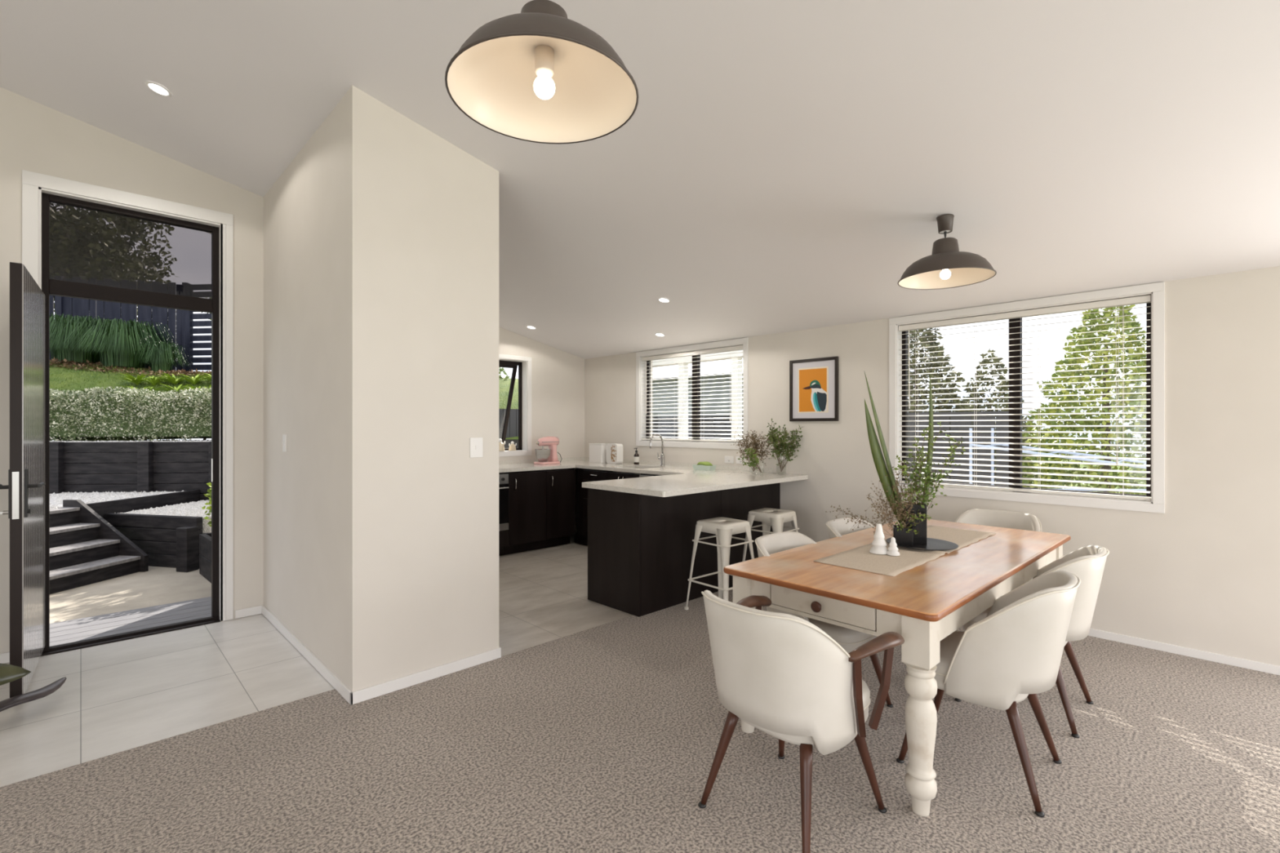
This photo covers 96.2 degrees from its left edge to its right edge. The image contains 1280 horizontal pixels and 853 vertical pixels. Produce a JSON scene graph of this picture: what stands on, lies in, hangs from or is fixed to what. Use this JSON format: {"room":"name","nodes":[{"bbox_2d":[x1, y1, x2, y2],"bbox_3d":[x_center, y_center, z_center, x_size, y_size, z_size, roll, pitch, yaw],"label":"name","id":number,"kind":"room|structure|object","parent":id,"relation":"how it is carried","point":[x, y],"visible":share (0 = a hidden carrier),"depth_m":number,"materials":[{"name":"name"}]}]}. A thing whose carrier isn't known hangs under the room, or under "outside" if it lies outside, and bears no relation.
{"room":"dining room","nodes":[
{"label":"dining room","id":0,"kind":"room"},
{"bbox_2d":[0,663,31,685],"bbox_3d":[-3.084,1.080,2.499,0.509,0.720,0.412,0,0,-32],"label":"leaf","id":1,"kind":"object","parent":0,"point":[8,673],"visible":1,"depth_m":2.74,"materials":[{"name":"green plant"}]},
{"bbox_2d":[0,676,66,711],"bbox_3d":[-3.081,1.373,2.823,0.116,0.091,0.442,0,0,21],"label":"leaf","id":2,"kind":"object","parent":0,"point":[42,692],"visible":1,"depth_m":2.86,"materials":[{"name":"green plant"}]},
{"bbox_2d":[49,490,186,508],"bbox_3d":[-8.368,1.022,5.523,5.104,0.325,4.102,0,0,-7],"label":"gravel","id":3,"kind":"object","parent":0,"point":[55,500],"visible":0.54,"depth_m":7.24,"materials":[{"name":"white gravel"}]},
{"bbox_2d":[85,489,199,519],"bbox_3d":[-6.113,0.973,7.083,0.050,0.215,1.573,0,0,4],"label":"edging","id":4,"kind":"object","parent":3,"relation":"on","point":[124,505],"visible":0.54,"depth_m":7.05,"materials":[{"name":"black wood"}]},
{"bbox_2d":[49,565,211,623],"bbox_3d":[-5.799,1.650,5.380,11.200,0.180,3.400,0,0,-44],"label":"paving","id":5,"kind":"structure","parent":0,"point":[159,585],"depth_m":5.35,"materials":[{"name":"concrete"}]},
{"bbox_2d":[49,499,148,594],"bbox_3d":[-6.016,1.183,4.955,1.090,0.755,2.645,0,0,7],"label":"steps","id":6,"kind":"structure","parent":5,"relation":"on","point":[86,548],"depth_m":5.98,"materials":[{"name":"black wood"}]},
{"bbox_2d":[49,597,211,646],"bbox_3d":[-4.596,1.504,3.629,3.480,0.028,0.793,0,0,-44],"label":"deck","id":7,"kind":"object","parent":5,"relation":"on","point":[68,632],"visible":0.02,"depth_m":4.40,"materials":[{"name":"grey wood"}]},
{"bbox_2d":[49,596,211,624],"bbox_3d":[-4.888,1.546,3.907,3.450,0.108,0.040,0,0,-44],"label":"trim","id":8,"kind":"structure","parent":7,"relation":"attached to","point":[208,597],"depth_m":4.66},
{"bbox_2d":[104,512,202,572],"bbox_3d":[-5.471,1.278,6.375,1.345,0.564,0.200,0,0,13],"label":"wall","id":9,"kind":"structure","parent":5,"relation":"on","point":[168,541],"depth_m":6.36,"materials":[{"name":"black wood"}]},
{"bbox_2d":[199,532,211,582],"bbox_3d":[-3.989,1.349,5.958,0.800,0.423,1.142,0,0,-44],"label":"planter box","id":10,"kind":"object","parent":5,"relation":"on","point":[205,539],"visible":0.2,"depth_m":5.88,"materials":[{"name":"black wood"}]},
{"bbox_2d":[201,482,211,526],"bbox_3d":[-4.126,0.825,5.940,0.626,0.825,0.931,0,0,-44],"label":"bush","id":11,"kind":"object","parent":10,"relation":"on","point":[209,484],"visible":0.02,"depth_m":5.83,"materials":[{"name":"green plant"}]},
{"bbox_2d":[0,86,263,663],"bbox_3d":[-4.773,-0.654,2.757,5.010,4.487,0.200,0,0,-44],"label":"wall","id":12,"kind":"structure","parent":0,"point":[37,137],"depth_m":4.00,"materials":[{"name":"paint"}]},
{"bbox_2d":[0,169,233,697],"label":"door","id":13,"kind":"structure","parent":12,"relation":"in","point":[138,249],"depth_m":3.78,"materials":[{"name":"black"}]},
{"bbox_2d":[0,605,262,663],"bbox_3d":[-4.703,1.409,2.677,4.998,0.062,0.012,0,0,-44],"label":"baseboard","id":14,"kind":"structure","parent":12,"relation":"attached to","point":[4,657],"depth_m":4.33,"materials":[{"name":"white wood"}]},
{"bbox_2d":[114,499,211,533],"bbox_3d":[-5.172,1.147,7.224,1.657,0.325,1.673,0,0,5],"label":"gravel","id":15,"kind":"object","parent":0,"point":[193,508],"visible":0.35,"depth_m":6.79,"materials":[{"name":"white gravel"}]},
{"bbox_2d":[263,84,498,692],"bbox_3d":[-2.311,-0.196,4.434,0.858,3.273,3.223,0,0,-44],"label":"wall partition","id":16,"kind":"structure","parent":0,"point":[381,233],"depth_m":3.29,"materials":[{"name":"paint"}]},
{"bbox_2d":[282,434,286,452],"bbox_3d":[-2.450,0.115,3.953,0.012,0.118,0.075,0,0,-44],"label":"light switch","id":17,"kind":"object","parent":16,"relation":"attached to","point":[284,436],"visible":1,"depth_m":3.94,"materials":[{"name":"white plastic"}]},
{"bbox_2d":[262,604,501,705],"bbox_3d":[-1.891,1.409,4.000,0.878,0.062,2.040,0,0,-44],"label":"baseboard","id":18,"kind":"structure","parent":16,"relation":"attached to","point":[360,695],"depth_m":3.29,"materials":[{"name":"white wood"}]},
{"bbox_2d":[469,437,483,457],"bbox_3d":[-0.987,0.127,3.465,0.084,0.120,0.013,0,0,-44],"label":"light switch","id":19,"kind":"object","parent":16,"relation":"attached to","point":[476,444],"visible":1,"depth_m":3.46,"materials":[{"name":"white plastic"}]},
{"bbox_2d":[498,326,584,533],"bbox_3d":[-2.252,-0.121,6.601,3.966,3.423,0.200,0,0,-44],"label":"wall","id":20,"kind":"structure","parent":0,"point":[557,375],"depth_m":7.56,"materials":[{"name":"paint"}]},
{"bbox_2d":[498,354,531,456],"bbox_3d":[-2.057,-0.257,6.984,1.412,1.246,0.500,0,0,-44],"label":"window","id":21,"kind":"structure","parent":20,"relation":"in","point":[524,363],"depth_m":7.29,"materials":[{"name":"white"}]},
{"bbox_2d":[498,438,505,451],"bbox_3d":[-1.717,0.224,7.036,0.118,0.152,0.118,0,0,1],"label":"ornament","id":22,"kind":"object","parent":21,"relation":"on","point":[501,446],"visible":0.62,"depth_m":7.01,"materials":[{"name":"beige ceramic"}]},
{"bbox_2d":[0,0,1279,359],"bbox_3d":[-0.665,-1.939,1.411,9.416,2.121,10.350,0,0,-44],"label":"ceiling","id":23,"kind":"structure","parent":0,"point":[778,166],"depth_m":2.94,"materials":[{"name":"white paint"}]},
{"bbox_2d":[145,80,172,97],"bbox_3d":[-2.735,-1.916,3.261,0.119,0.029,0.121,0,0,-38],"label":"recessed light","id":24,"kind":"object","parent":23,"relation":"in","point":[155,87],"visible":1,"depth_m":3.26,"materials":[{"name":"white"}]},
{"bbox_2d":[444,0,638,143],"bbox_3d":[-0.258,-1.342,1.547,0.508,0.915,0.508,0,0,-44],"label":"pendant lamp","id":25,"kind":"object","parent":23,"relation":"hanging from","point":[537,74],"visible":1,"depth_m":1.60,"materials":[{"name":"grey metal"}]},
{"bbox_2d":[534,44,554,77],"bbox_3d":[-0.258,-0.980,1.547,0.052,0.064,0.052,0,0,-44],"label":"socket","id":26,"kind":"object","parent":25,"relation":"attached to","point":[544,54],"depth_m":1.53,"materials":[{"name":"beige ceramic"}]},
{"bbox_2d":[897,213,996,289],"bbox_3d":[1.780,-1.040,3.346,0.508,0.365,0.508,0,0,-44],"label":"pendant lamp","id":27,"kind":"object","parent":23,"relation":"hanging from","point":[947,267],"visible":1,"depth_m":3.32,"materials":[{"name":"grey metal"}]},
{"bbox_2d":[0,532,1279,852],"bbox_3d":[-0.593,1.515,1.308,8.976,0.150,9.700,0,0,-44],"label":"floor","id":28,"kind":"structure","parent":0,"point":[605,738],"depth_m":2.50,"materials":[{"name":"carpet"}]},
{"bbox_2d":[498,472,508,555],"bbox_3d":[-1.871,0.972,6.348,0.598,0.937,0.691,0,0,-44],"label":"oven","id":29,"kind":"object","parent":28,"relation":"on","point":[503,477],"visible":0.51,"depth_m":6.30,"materials":[{"name":"black metal"}]},
{"bbox_2d":[503,470,546,555],"bbox_3d":[-1.482,0.972,6.737,0.500,0.937,0.676,0,0,-44],"label":"base cabinet","id":30,"kind":"object","parent":28,"relation":"on","point":[526,489],"visible":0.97,"depth_m":6.51,"materials":[{"name":"brown laminate"}]},
{"bbox_2d":[541,467,575,548],"bbox_3d":[-1.148,0.972,7.063,0.428,0.937,0.676,0,0,-44],"label":"base cabinet","id":31,"kind":"object","parent":28,"relation":"on","point":[561,482],"visible":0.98,"depth_m":6.85,"materials":[{"name":"brown laminate"}]},
{"bbox_2d":[574,467,635,546],"bbox_3d":[-0.397,0.972,7.040,0.692,0.937,0.680,0,0,-44],"label":"base cabinet","id":32,"kind":"object","parent":28,"relation":"on","point":[584,475],"visible":0.33,"depth_m":6.89,"materials":[{"name":"brown laminate"}]},
{"bbox_2d":[607,472,639,479],"bbox_3d":[0.026,0.983,6.606,0.692,0.915,0.528,0,0,-44],"label":"base cabinet","id":33,"kind":"object","parent":28,"relation":"on","point":[611,476],"visible":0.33,"depth_m":6.42,"materials":[{"name":"brown laminate"}]},
{"bbox_2d":[587,482,780,617],"bbox_3d":[0.478,0.972,5.238,1.954,0.937,0.613,0,0,-44],"label":"base cabinet","id":34,"kind":"object","parent":28,"relation":"on","point":[640,547],"visible":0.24,"depth_m":4.62,"materials":[{"name":"brown laminate"}]},
{"bbox_2d":[498,457,808,497],"bbox_3d":[-0.498,0.461,5.796,2.575,0.085,3.399,0,0,-44],"label":"countertop","id":35,"kind":"structure","parent":34,"relation":"on","point":[677,478],"depth_m":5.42,"materials":[{"name":"stone"}]},
{"bbox_2d":[533,436,561,464],"bbox_3d":[-1.141,0.293,7.154,0.200,0.340,0.379,0,0,40],"label":"stand mixer","id":36,"kind":"object","parent":35,"relation":"on","point":[550,455],"visible":1,"depth_m":7.07,"materials":[{"name":"pink metal"}]},
{"bbox_2d":[534,448,551,462],"bbox_3d":[-1.198,0.357,7.085,0.200,0.155,0.200,0,0,40],"label":"bowl","id":37,"kind":"object","parent":36,"relation":"on","point":[542,455],"depth_m":7.02,"materials":[{"name":"silver metal"}]},
{"bbox_2d":[588,443,607,463],"bbox_3d":[-0.526,0.340,7.333,0.226,0.247,0.146,0,0,38],"label":"canister","id":38,"kind":"object","parent":35,"relation":"on","point":[597,451],"visible":0.75,"depth_m":7.26,"materials":[{"name":"white ceramic"}]},
{"bbox_2d":[606,443,622,464],"bbox_3d":[-0.318,0.338,7.145,0.104,0.250,0.220,0,0,-40],"label":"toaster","id":39,"kind":"object","parent":35,"relation":"on","point":[614,451],"visible":1,"depth_m":7.08,"materials":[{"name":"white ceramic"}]},
{"bbox_2d":[633,448,639,464],"bbox_3d":[-0.043,0.362,7.009,0.067,0.202,0.067,0,0,-4],"label":"soap bottle","id":40,"kind":"object","parent":35,"relation":"on","point":[636,457],"visible":1,"depth_m":6.98,"materials":[{"name":"brown glass"}]},
{"bbox_2d":[649,433,665,466],"bbox_3d":[0.182,0.272,6.661,0.240,0.382,0.104,0,0,-44],"label":"tap","id":41,"kind":"object","parent":35,"relation":"on","point":[661,459],"visible":1,"depth_m":6.69,"materials":[{"name":"silver metal"}]},
{"bbox_2d":[660,453,665,466],"bbox_3d":[0.265,0.388,6.708,0.056,0.150,0.056,0,0,-44],"label":"tap","id":42,"kind":"object","parent":35,"relation":"on","point":[662,456],"depth_m":6.69,"materials":[{"name":"silver metal"}]},
{"bbox_2d":[692,464,716,470],"bbox_3d":[0.689,0.438,6.143,0.116,0.050,0.250,0,0,-44],"label":"serving dish","id":43,"kind":"object","parent":35,"relation":"on","point":[695,466],"visible":0.9,"depth_m":6.08,"materials":[{"name":"white ceramic"}]},
{"bbox_3d":[1.113,0.400,5.622,0.084,0.125,0.084,0,0,-44],"label":"glass vase","id":44,"kind":"object","parent":35,"relation":"on","visible":0},
{"bbox_2d":[730,427,781,471],"bbox_3d":[1.162,0.225,5.614,0.475,0.437,0.402,0,0,22],"label":"bunch","id":45,"kind":"object","parent":44,"relation":"in","point":[753,437],"visible":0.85,"depth_m":5.62,"materials":[{"name":"brown"}]},
{"bbox_3d":[1.115,0.388,5.261,0.048,0.150,0.048,0,0,-44],"label":"glass vase","id":46,"kind":"object","parent":35,"relation":"on","visible":0},
{"bbox_2d":[737,447,761,472],"bbox_3d":[1.014,0.309,5.237,0.228,0.232,0.164,0,0,-44],"label":"bunch","id":47,"kind":"object","parent":46,"relation":"in","point":[754,460],"visible":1,"depth_m":5.25,"materials":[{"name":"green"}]},
{"bbox_3d":[1.348,0.350,5.481,0.092,0.225,0.092,0,0,-44],"label":"glass vase","id":48,"kind":"object","parent":35,"relation":"on","visible":0},
{"bbox_2d":[763,417,802,471],"bbox_3d":[1.374,0.175,5.492,0.447,0.517,0.334,0,0,-44],"label":"bunch","id":49,"kind":"object","parent":48,"relation":"in","point":[774,436],"visible":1,"depth_m":5.46,"materials":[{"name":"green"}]},
{"bbox_2d":[684,516,754,609],"bbox_3d":[0.649,1.089,4.493,0.428,0.701,0.428,0,0,-41],"label":"bar stool","id":50,"kind":"object","parent":28,"relation":"on","point":[723,528],"visible":0.79,"depth_m":4.42,"materials":[{"name":"beige metal"}]},
{"bbox_2d":[742,507,799,561],"bbox_3d":[1.155,1.089,5.020,0.428,0.701,0.428,0,0,44],"label":"bar stool","id":51,"kind":"object","parent":28,"relation":"on","point":[775,517],"visible":0.39,"depth_m":4.96,"materials":[{"name":"beige metal"}]},
{"bbox_2d":[697,590,904,852],"bbox_3d":[0.542,1.022,2.137,0.615,0.837,0.675,0,0,-40],"label":"armchair","id":52,"kind":"object","parent":28,"relation":"on","point":[780,674],"visible":1,"depth_m":1.92,"materials":[{"name":"beige plastic"}]},
{"bbox_2d":[755,531,893,707],"bbox_3d":[0.924,1.022,3.008,0.541,0.837,0.612,0,0,-43],"label":"dining chair","id":53,"kind":"object","parent":28,"relation":"on","point":[848,639],"visible":0.23,"depth_m":2.95,"materials":[{"name":"beige plastic"}]},
{"bbox_2d":[826,517,874,538],"bbox_3d":[1.474,1.022,3.531,0.541,0.837,0.612,0,0,-44],"label":"dining chair","id":54,"kind":"object","parent":28,"relation":"on","point":[838,527],"visible":0.16,"depth_m":3.75,"materials":[{"name":"white leather"}]},
{"bbox_2d":[723,519,1071,817],"bbox_3d":[1.515,1.052,3.120,2.200,0.775,0.965,0,0,-43],"label":"dining table","id":55,"kind":"object","parent":28,"relation":"on","point":[926,603],"visible":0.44,"depth_m":2.43,"materials":[{"name":"brown wood"}]},
{"bbox_2d":[813,524,995,576],"bbox_3d":[1.532,0.656,3.189,1.490,0.017,0.393,0,0,-43],"label":"table runner","id":56,"kind":"object","parent":55,"relation":"on","point":[860,558],"visible":0.7,"depth_m":2.93,"materials":[{"name":"fabric"}]},
{"bbox_2d":[869,523,888,555],"bbox_3d":[1.248,0.582,2.996,0.092,0.153,0.092,0,0,-44],"label":"tree","id":57,"kind":"object","parent":56,"relation":"on","point":[878,544],"visible":0.98,"depth_m":2.97,"materials":[{"name":"white ceramic"}]},
{"bbox_2d":[886,537,899,555],"bbox_3d":[1.301,0.613,2.950,0.062,0.091,0.062,0,0,-44],"label":"tree","id":58,"kind":"object","parent":56,"relation":"on","point":[892,549],"visible":1,"depth_m":2.93,"materials":[{"name":"white ceramic"}]},
{"bbox_2d":[885,537,958,550],"bbox_3d":[1.558,0.652,3.179,0.362,0.014,0.362,0,0,-44],"label":"serving plate","id":59,"kind":"object","parent":56,"relation":"on","point":[931,544],"visible":0.72,"depth_m":3.15,"materials":[{"name":"black ceramic"}]},
{"bbox_2d":[893,524,913,546],"bbox_3d":[1.456,0.604,3.180,0.098,0.098,0.098,0,0,21],"label":"vase","id":60,"kind":"object","parent":59,"relation":"on","point":[902,538],"visible":0.74,"depth_m":3.13,"materials":[{"name":"black ceramic"}]},
{"bbox_2d":[894,509,932,533],"bbox_3d":[1.484,0.517,3.112,0.202,0.132,0.122,0,0,14],"label":"leaf","id":61,"kind":"object","parent":60,"relation":"in","point":[924,514],"visible":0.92,"depth_m":3.12,"materials":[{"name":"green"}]},
{"bbox_2d":[903,502,926,544],"bbox_3d":[1.552,0.544,3.240,0.112,0.218,0.112,0,0,21],"label":"vase","id":62,"kind":"object","parent":59,"relation":"on","point":[920,538],"visible":0.5,"depth_m":3.18,"materials":[{"name":"black ceramic"}]},
{"bbox_2d":[825,463,921,536],"bbox_3d":[1.309,0.425,3.210,0.487,0.435,0.394,0,0,12],"label":"bunch","id":63,"kind":"object","parent":62,"relation":"in","point":[883,501],"visible":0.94,"depth_m":3.18,"materials":[{"name":"brown"}]},
{"bbox_2d":[864,399,903,524],"bbox_3d":[1.405,0.242,3.247,0.278,0.805,0.014,0,0,0],"label":"leaf","id":64,"kind":"object","parent":62,"relation":"in","point":[877,456],"visible":0.76,"depth_m":3.24,"materials":[{"name":"green plant"}]},
{"bbox_2d":[864,372,904,519],"bbox_3d":[1.402,0.163,3.245,0.272,0.956,0.017,0,0,0],"label":"leaf","id":65,"kind":"object","parent":62,"relation":"in","point":[877,421],"visible":0.77,"depth_m":3.24,"materials":[{"name":"green plant"}]},
{"bbox_2d":[921,374,933,505],"bbox_3d":[1.612,0.168,3.243,0.095,0.945,0.006,0,0,0],"label":"leaf","id":66,"kind":"object","parent":62,"relation":"in","point":[931,405],"visible":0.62,"depth_m":3.24,"materials":[{"name":"green plant"}]},
{"bbox_2d":[893,421,965,511],"bbox_3d":[1.589,0.264,3.241,0.400,0.590,0.294,0,0,-12],"label":"leaf","id":67,"kind":"object","parent":62,"relation":"in","point":[913,477],"visible":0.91,"depth_m":3.20,"materials":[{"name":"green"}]},
{"bbox_2d":[896,570,1080,817],"bbox_3d":[1.484,1.022,2.436,0.612,0.837,0.541,0,0,43],"label":"dining chair","id":68,"kind":"object","parent":28,"relation":"on","point":[1013,655],"visible":0.88,"depth_m":2.21,"materials":[{"name":"beige plastic"}]},
{"bbox_2d":[955,508,1041,582],"bbox_3d":[2.399,1.022,3.915,0.612,0.837,0.541,0,0,-44],"label":"dining chair","id":69,"kind":"object","parent":28,"relation":"on","point":[999,518],"visible":0.2,"depth_m":4.09,"materials":[{"name":"white leather"}]},
{"bbox_2d":[954,545,1109,737],"bbox_3d":[2.034,1.022,2.972,0.612,0.837,0.541,0,0,45],"label":"dining chair","id":70,"kind":"object","parent":28,"relation":"on","point":[1087,563],"visible":0.38,"depth_m":2.72,"materials":[{"name":"beige plastic"}]},
{"bbox_2d":[584,266,1279,666],"bbox_3d":[2.631,0.305,4.588,0.220,2.570,9.900,0,0,-44],"label":"wall","id":71,"kind":"structure","parent":0,"point":[1202,573],"depth_m":3.65,"materials":[{"name":"paint"}]},
{"bbox_2d":[635,337,747,449],"bbox_3d":[0.592,-0.343,6.622,0.162,1.167,1.672,0,0,-44],"label":"window","id":72,"kind":"structure","parent":71,"relation":"in","point":[640,373],"depth_m":6.62,"materials":[{"name":"white"}]},
{"bbox_2d":[641,345,742,442],"bbox_3d":[0.569,-0.345,6.600,0.072,1.025,1.536,0,0,-44],"label":"blind","id":73,"kind":"object","parent":72,"relation":"attached to","point":[735,348],"visible":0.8,"depth_m":6.53,"materials":[{"name":"white plastic"}]},
{"bbox_2d":[724,456,733,463],"bbox_3d":[0.954,0.355,6.143,0.012,0.075,0.118,0,0,-44],"label":"wall socket","id":74,"kind":"object","parent":71,"relation":"attached to","point":[730,460],"visible":1,"depth_m":6.14,"materials":[{"name":"white plastic"}]},
{"bbox_2d":[789,355,838,421],"bbox_3d":[1.640,-0.346,5.430,0.025,0.592,0.496,0,0,-44],"label":"framed print","id":75,"kind":"object","parent":71,"relation":"attached to","point":[813,382],"visible":1,"depth_m":5.42,"materials":[{"name":"black"}]},
{"bbox_2d":[888,281,1164,513],"bbox_3d":[2.803,-0.185,4.353,0.162,1.482,1.747,0,0,-44],"label":"window","id":76,"kind":"structure","parent":71,"relation":"in","point":[1157,330],"depth_m":4.20,"materials":[{"name":"white"}]},
{"bbox_2d":[898,294,1151,500],"bbox_3d":[2.780,-0.188,4.331,0.072,1.340,1.611,0,0,-44],"label":"blind","id":77,"kind":"object","parent":76,"relation":"attached to","point":[1122,302],"visible":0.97,"depth_m":4.20,"materials":[{"name":"white plastic"}]},
{"bbox_2d":[1088,628,1279,675],"bbox_3d":[2.670,1.414,4.381,0.012,0.052,3.650,0,0,-44],"label":"baseboard","id":78,"kind":"structure","parent":71,"relation":"attached to","point":[1218,658],"depth_m":3.59,"materials":[{"name":"white wood"}]},
{"bbox_3d":[3.171,2.065,7.278,4.300,0.550,22.000,0,0,-44],"label":"floor","id":79,"kind":"structure","parent":0,"visible":0},
{"bbox_2d":[652,350,742,439],"bbox_3d":[0.735,0.285,9.650,0.160,3.010,3.600,0,0,-44],"label":"pergola","id":80,"kind":"object","parent":79,"relation":"on","point":[739,362],"visible":0.21,"depth_m":9.20,"materials":[{"name":"white"}]},
{"bbox_2d":[653,410,1008,486],"bbox_3d":[1.755,0.810,11.691,0.110,2.060,10.200,0,0,-44],"label":"fence","id":81,"kind":"object","parent":79,"relation":"on","point":[954,417],"visible":0.13,"depth_m":8.62,"materials":[{"name":"grey"}]},
{"bbox_2d":[968,427,1146,491],"bbox_3d":[5.037,0.905,6.652,2.070,1.770,0.911,0,0,33],"label":"railing","id":82,"kind":"object","parent":79,"relation":"on","point":[971,445],"visible":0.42,"depth_m":6.83,"materials":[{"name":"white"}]},
{"label":"outside","id":83,"kind":"structure","parent":0,"visible":0},
{"bbox_2d":[907,397,1146,447],"bbox_3d":[55.349,-2.221,95.800,56.989,9.721,180.000,0,0,-44],"label":"hills","id":84,"kind":"structure","parent":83,"point":[1140,415],"depth_m":80.79,"materials":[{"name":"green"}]},
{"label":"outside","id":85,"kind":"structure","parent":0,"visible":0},
{"bbox_2d":[995,453,1146,494],"bbox_3d":[-3.304,2.515,17.722,100.000,0.250,90.000,0,0,-44],"label":"ground","id":86,"kind":"structure","parent":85,"point":[1082,466],"depth_m":31.71,"materials":[{"name":"green plant"}]},
{"bbox_2d":[653,358,912,417],"bbox_3d":[2.948,-0.260,19.904,6.800,5.200,10.400,0,0,-44],"label":"house","id":87,"kind":"structure","parent":86,"relation":"on","point":[722,363],"depth_m":16.99,"materials":[{"name":"grey"}]},
{"bbox_2d":[907,327,995,485],"bbox_3d":[6.104,-0.150,12.425,4.537,5.060,4.502,0,0,-44],"label":"conical tree","id":88,"kind":"object","parent":86,"relation":"on","point":[927,333],"visible":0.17,"depth_m":12.01,"materials":[{"name":"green plant"}]},
{"bbox_2d":[960,348,1055,488],"bbox_3d":[8.733,0.213,14.121,3.841,4.318,3.711,0,0,-44],"label":"conical tree","id":89,"kind":"object","parent":86,"relation":"on","point":[994,360],"visible":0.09,"depth_m":13.94,"materials":[{"name":"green plant"}]},
{"bbox_2d":[1022,304,1146,494],"bbox_3d":[7.370,0.023,9.008,3.973,4.660,4.082,0,0,-22],"label":"conical tree","id":90,"kind":"object","parent":86,"relation":"on","point":[1106,314],"visible":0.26,"depth_m":8.86,"materials":[{"name":"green plant"}]},
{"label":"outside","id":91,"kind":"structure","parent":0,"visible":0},
{"bbox_2d":[49,360,518,440],"bbox_3d":[-8.026,-0.714,11.908,12.000,1.833,7.300,0,0,-7],"label":"lawn","id":92,"kind":"structure","parent":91,"point":[504,385],"depth_m":10.00,"materials":[{"name":"green plant"}]},
{"bbox_2d":[49,312,116,364],"bbox_3d":[-10.809,-1.649,11.043,2.136,0.892,2.114,0,0,23],"label":"clump","id":93,"kind":"object","parent":92,"relation":"on","point":[57,326],"visible":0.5,"depth_m":10.70,"materials":[{"name":"green plant"}]},
{"bbox_2d":[49,295,185,371],"bbox_3d":[-12.466,-1.860,11.058,6.506,2.200,0.125,0,0,-14],"label":"fence","id":94,"kind":"object","parent":92,"relation":"on","point":[175,319],"visible":0.05,"depth_m":11.60,"materials":[{"name":"black wood"}]},
{"bbox_2d":[55,315,182,368],"bbox_3d":[-9.985,-1.584,11.074,2.008,0.892,1.984,0,0,-33],"label":"clump","id":95,"kind":"object","parent":92,"relation":"on","point":[121,337],"visible":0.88,"depth_m":10.74,"materials":[{"name":"green plant"}]},
{"bbox_2d":[49,364,209,399],"bbox_3d":[-7.386,-0.598,10.830,6.034,1.278,4.032,0,0,-7],"label":"grass","id":96,"kind":"structure","parent":92,"relation":"on","point":[115,367],"depth_m":10.06,"materials":[{"name":"green plant"}]},
{"bbox_2d":[108,372,151,385],"bbox_3d":[-8.705,-0.822,9.868,0.774,0.213,0.691,0,0,-27],"label":"plant","id":97,"kind":"object","parent":92,"relation":"on","point":[129,378],"visible":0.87,"depth_m":9.84,"materials":[{"name":"green plant"}]},
{"bbox_2d":[49,356,211,377],"bbox_3d":[-9.334,-1.094,10.832,3.362,0.442,1.053,0,0,-8],"label":"leaf litter","id":98,"kind":"object","parent":92,"relation":"on","point":[184,372],"visible":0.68,"depth_m":10.67,"materials":[{"name":"brown plant"}]},
{"bbox_2d":[49,439,211,500],"bbox_3d":[-7.644,0.552,8.205,6.835,0.725,0.970,0,0,-7],"label":"wall","id":99,"kind":"structure","parent":92,"relation":"on","point":[166,440],"depth_m":7.95,"materials":[{"name":"black wood"}]},
{"bbox_2d":[49,386,211,441],"bbox_3d":[-7.668,-0.165,8.345,6.472,0.855,0.772,0,0,-7],"label":"hedge","id":100,"kind":"object","parent":99,"relation":"on","point":[78,414],"visible":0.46,"depth_m":8.17,"materials":[{"name":"green plant"}]},
{"bbox_2d":[128,373,173,385],"bbox_3d":[-8.399,-0.816,10.009,0.775,0.213,0.691,0,0,-11],"label":"plant","id":101,"kind":"object","parent":92,"relation":"on","point":[158,380],"visible":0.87,"depth_m":9.89,"materials":[{"name":"green plant"}]},
{"bbox_2d":[124,341,192,372],"bbox_3d":[-9.266,-1.343,11.138,0.989,0.581,1.082,0,0,-16],"label":"clump","id":102,"kind":"object","parent":92,"relation":"on","point":[163,360],"visible":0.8,"depth_m":11.00,"materials":[{"name":"green plant"}]},
{"bbox_2d":[144,372,193,384],"bbox_3d":[-8.186,-0.836,9.986,0.774,0.213,0.691,0,0,33],"label":"plant","id":103,"kind":"object","parent":92,"relation":"on","point":[172,380],"visible":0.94,"depth_m":9.94,"materials":[{"name":"green plant"}]},
{"bbox_2d":[151,382,191,391],"bbox_3d":[-7.830,-0.633,9.607,0.691,0.213,0.774,0,0,-35],"label":"plant","id":104,"kind":"object","parent":92,"relation":"on","point":[168,386],"visible":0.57,"depth_m":9.54,"materials":[{"name":"green plant"}]},
{"bbox_2d":[169,372,209,384],"bbox_3d":[-7.902,-0.844,10.078,0.691,0.213,0.774,0,0,-34],"label":"plant","id":105,"kind":"object","parent":92,"relation":"on","point":[189,380],"visible":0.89,"depth_m":10.02,"materials":[{"name":"green plant"}]},
{"bbox_2d":[185,310,211,372],"bbox_3d":[-8.209,-1.845,11.723,2.264,2.170,0.080,0,0,5],"label":"slatted fence","id":106,"kind":"object","parent":92,"relation":"on","point":[190,316],"visible":0.19,"depth_m":11.80,"materials":[{"name":"wood"}]},
{"bbox_2d":[498,367,509,380],"bbox_3d":[-3.888,-0.299,10.838,2.564,4.078,3.497,0,0,18],"label":"broad tree","id":107,"kind":"object","parent":92,"relation":"on","point":[500,369],"visible":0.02,"depth_m":11.62,"materials":[{"name":"green plant"}]},
{"bbox_2d":[498,408,518,448],"bbox_3d":[-3.028,0.640,8.233,3.352,1.840,0.020,0,0,-44],"label":"fence","id":108,"kind":"object","parent":92,"relation":"on","point":[513,424],"visible":0.03,"depth_m":9.16,"materials":[{"name":"grey"}]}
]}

